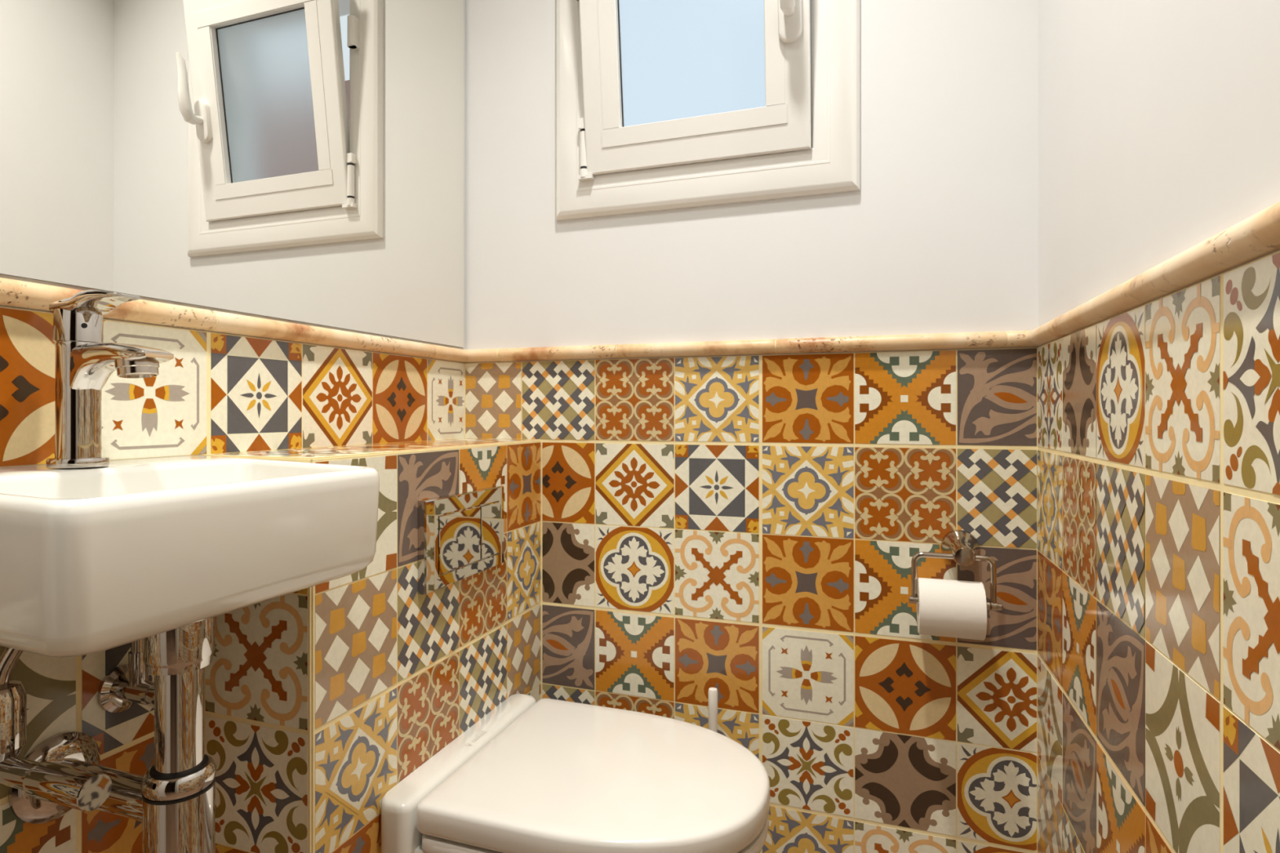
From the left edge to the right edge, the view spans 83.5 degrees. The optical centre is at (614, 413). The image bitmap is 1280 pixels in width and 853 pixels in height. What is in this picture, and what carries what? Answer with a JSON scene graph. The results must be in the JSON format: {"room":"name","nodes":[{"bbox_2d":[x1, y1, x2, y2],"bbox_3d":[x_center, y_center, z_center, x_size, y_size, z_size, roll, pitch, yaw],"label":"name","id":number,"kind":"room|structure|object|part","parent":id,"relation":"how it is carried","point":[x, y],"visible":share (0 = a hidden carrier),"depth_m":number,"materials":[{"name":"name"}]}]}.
{"room":"toilet room","nodes":[
{"label":"toilet room","id":0,"kind":"room"},
{"bbox_2d":[0,274,464,852],"bbox_3d":[-0.655,-0.306,0.756,0.190,2.472,1.550,0,0,20],"label":"wall","id":1,"kind":"structure","parent":0,"point":[220,393],"depth_m":0.83,"materials":[{"name":"multicoloured tile"}]},
{"bbox_2d":[0,647,111,812],"bbox_3d":[-0.514,0.257,0.641,0.154,0.184,0.058,0,0,20],"label":"angle valve","id":2,"kind":"object","parent":1,"relation":"attached to","point":[82,789],"visible":0.96,"depth_m":0.63,"materials":[{"name":"silver metal"}]},
{"bbox_2d":[97,639,154,712],"bbox_3d":[-0.502,0.245,0.761,0.096,0.164,0.070,0,0,20],"label":"angle valve","id":3,"kind":"object","parent":1,"relation":"attached to","point":[124,686],"visible":0.52,"depth_m":0.77,"materials":[{"name":"silver metal"}]},
{"bbox_2d":[0,455,379,657],"bbox_3d":[-0.437,0.112,0.675,0.277,0.122,0.336,0,0,20],"label":"washbasin","id":4,"kind":"object","parent":1,"relation":"attached to","point":[93,560],"visible":1,"depth_m":0.57,"materials":[{"name":"white ceramic"}]},
{"bbox_2d":[45,289,173,468],"bbox_3d":[-0.480,-0.032,0.680,0.133,0.167,0.050,0,0,20],"label":"faucet","id":5,"kind":"object","parent":4,"relation":"on","point":[84,363],"visible":1,"depth_m":0.68,"materials":[{"name":"silver metal"}]},
{"bbox_3d":[-0.495,-0.105,0.685,0.093,0.020,0.039,0,0,20],"label":"lever","id":6,"kind":"part","parent":5,"relation":"part of","materials":[{"name":"silver metal"}]},
{"bbox_2d":[53,342,173,458],"bbox_3d":[-0.478,-0.012,0.679,0.127,0.110,0.038,0,0,20],"label":"spout","id":7,"kind":"object","parent":5,"relation":"on","point":[82,369],"depth_m":0.68,"materials":[{"name":"silver metal"}]},
{"bbox_2d":[8,617,216,852],"bbox_3d":[-0.471,0.338,0.690,0.202,0.331,0.084,0,0,20],"label":"trap","id":8,"kind":"object","parent":4,"relation":"attached to","point":[174,800],"visible":0.87,"depth_m":0.65,"materials":[{"name":"silver metal"}]},
{"bbox_2d":[142,784,214,852],"bbox_3d":[-0.405,0.426,0.666,0.061,0.155,0.061,0,0,20],"label":"drain pipe","id":9,"kind":"object","parent":8,"relation":"on","point":[182,820],"depth_m":0.64,"materials":[{"name":"silver metal"}]},
{"bbox_2d":[0,0,464,347],"bbox_3d":[-0.557,-0.783,0.750,0.004,1.302,1.481,0,0,20],"label":"wall mirror","id":10,"kind":"object","parent":1,"relation":"attached to","point":[303,161],"visible":1,"depth_m":0.95,"materials":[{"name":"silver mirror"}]},
{"bbox_2d":[0,277,467,362],"bbox_3d":[-0.560,-0.115,0.722,0.019,0.025,1.550,0,0,20],"label":"trim","id":11,"kind":"structure","parent":1,"relation":"attached to","point":[15,293],"depth_m":0.90,"materials":[{"name":"stone"}]},
{"bbox_2d":[202,438,541,852],"bbox_3d":[-0.327,0.490,1.139,0.174,0.879,0.607,0,0,20],"label":"wall","id":12,"kind":"structure","parent":0,"point":[321,700],"depth_m":0.92,"materials":[{"name":"multicoloured tile"}]},
{"bbox_2d":[417,485,503,595],"bbox_3d":[-0.234,0.191,1.122,0.014,0.132,0.229,0,0,20],"label":"flush plate","id":13,"kind":"object","parent":12,"relation":"attached to","point":[460,535],"visible":1,"depth_m":1.09,"materials":[{"name":"multicoloured tile"}]},
{"bbox_2d":[381,693,769,852],"bbox_3d":[-0.021,0.658,1.032,0.476,0.311,0.389,0,0,20],"label":"toilet","id":14,"kind":"object","parent":12,"relation":"attached to","point":[544,775],"visible":1,"depth_m":0.96,"materials":[{"name":"white ceramic"}]},
{"bbox_3d":[-0.021,0.691,1.036,0.464,0.244,0.361,0,0,20],"label":"bowl","id":15,"kind":"part","parent":14,"relation":"part of","materials":[{"name":"white ceramic"}]},
{"bbox_3d":[0.006,0.558,1.026,0.419,0.022,0.374,0,0,20],"label":"seat","id":16,"kind":"part","parent":14,"relation":"part of","materials":[{"name":"white plastic"}]},
{"bbox_2d":[464,0,1038,852],"bbox_3d":[0.206,-0.306,1.367,1.393,2.472,0.190,0,0,20],"label":"wall","id":17,"kind":"structure","parent":0,"point":[749,528],"depth_m":1.22,"materials":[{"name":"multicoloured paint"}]},
{"bbox_2d":[555,0,860,220],"bbox_3d":[0.142,-0.691,1.272,0.554,0.638,0.210,0,0,20],"label":"window","id":18,"kind":"structure","parent":17,"relation":"in","point":[661,104],"depth_m":1.26,"materials":[{"name":"white plastic"}]},
{"bbox_3d":[0.132,-0.691,1.258,0.274,0.349,0.048,0,0,20],"label":"glass pane","id":19,"kind":"part","parent":18,"relation":"part of","materials":[{"name":"blue"}]},
{"bbox_3d":[0.137,-0.689,1.265,0.405,0.490,0.117,0,0,20],"label":"sash","id":20,"kind":"part","parent":18,"relation":"part of","materials":[{"name":"white plastic"}]},
{"bbox_3d":[0.279,-0.700,1.153,0.039,0.175,0.079,0,0,20],"label":"handle","id":21,"kind":"part","parent":18,"relation":"part of","materials":[{"name":"white plastic"}]},
{"bbox_2d":[465,329,1038,362],"bbox_3d":[0.171,-0.115,1.272,1.021,0.025,0.019,0,0,20],"label":"trim","id":22,"kind":"structure","parent":17,"relation":"attached to","point":[1011,338],"depth_m":1.23,"materials":[{"name":"stone"}]},
{"bbox_2d":[908,529,1003,611],"bbox_3d":[0.527,0.242,1.115,0.130,0.112,0.070,0,0,20],"label":"toilet paper holder","id":23,"kind":"object","parent":17,"relation":"attached to","point":[961,548],"visible":0.93,"depth_m":1.10,"materials":[{"name":"silver metal"}]},
{"bbox_2d":[916,577,986,640],"bbox_3d":[0.514,0.300,1.099,0.091,0.086,0.086,0,0,20],"label":"toilet paper roll","id":24,"kind":"object","parent":23,"relation":"hanging from","point":[949,608],"visible":0.94,"depth_m":1.07,"materials":[{"name":"white paper"}]},
{"bbox_3d":[0.518,0.251,1.098,0.118,0.071,0.009,0,0,20],"label":"wire frame","id":25,"kind":"part","parent":23,"relation":"part of","materials":[{"name":"silver metal"}]},
{"bbox_2d":[1036,0,1279,852],"bbox_3d":[0.478,-0.306,0.348,0.190,2.472,1.550,0,0,20],"label":"wall","id":26,"kind":"structure","parent":0,"point":[1158,420],"depth_m":0.63,"materials":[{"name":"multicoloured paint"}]},
{"bbox_2d":[1026,201,1279,346],"bbox_3d":[0.383,-0.115,0.382,0.019,0.025,1.550,0,0,20],"label":"trim","id":27,"kind":"structure","parent":26,"relation":"attached to","point":[1257,236],"depth_m":0.56,"materials":[{"name":"stone"}]},
{"bbox_3d":[-0.285,0.992,-0.152,2.418,0.124,3.379,0,0,20],"label":"floor","id":28,"kind":"structure","parent":0,"visible":0},
{"bbox_2d":[708,687,717,732],"bbox_3d":[0.168,0.700,1.224,0.090,0.459,0.090,0,0,20],"label":"toilet brush","id":29,"kind":"object","parent":28,"relation":"on","point":[713,692],"visible":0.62,"depth_m":1.22,"materials":[{"name":"white plastic"}]}
]}

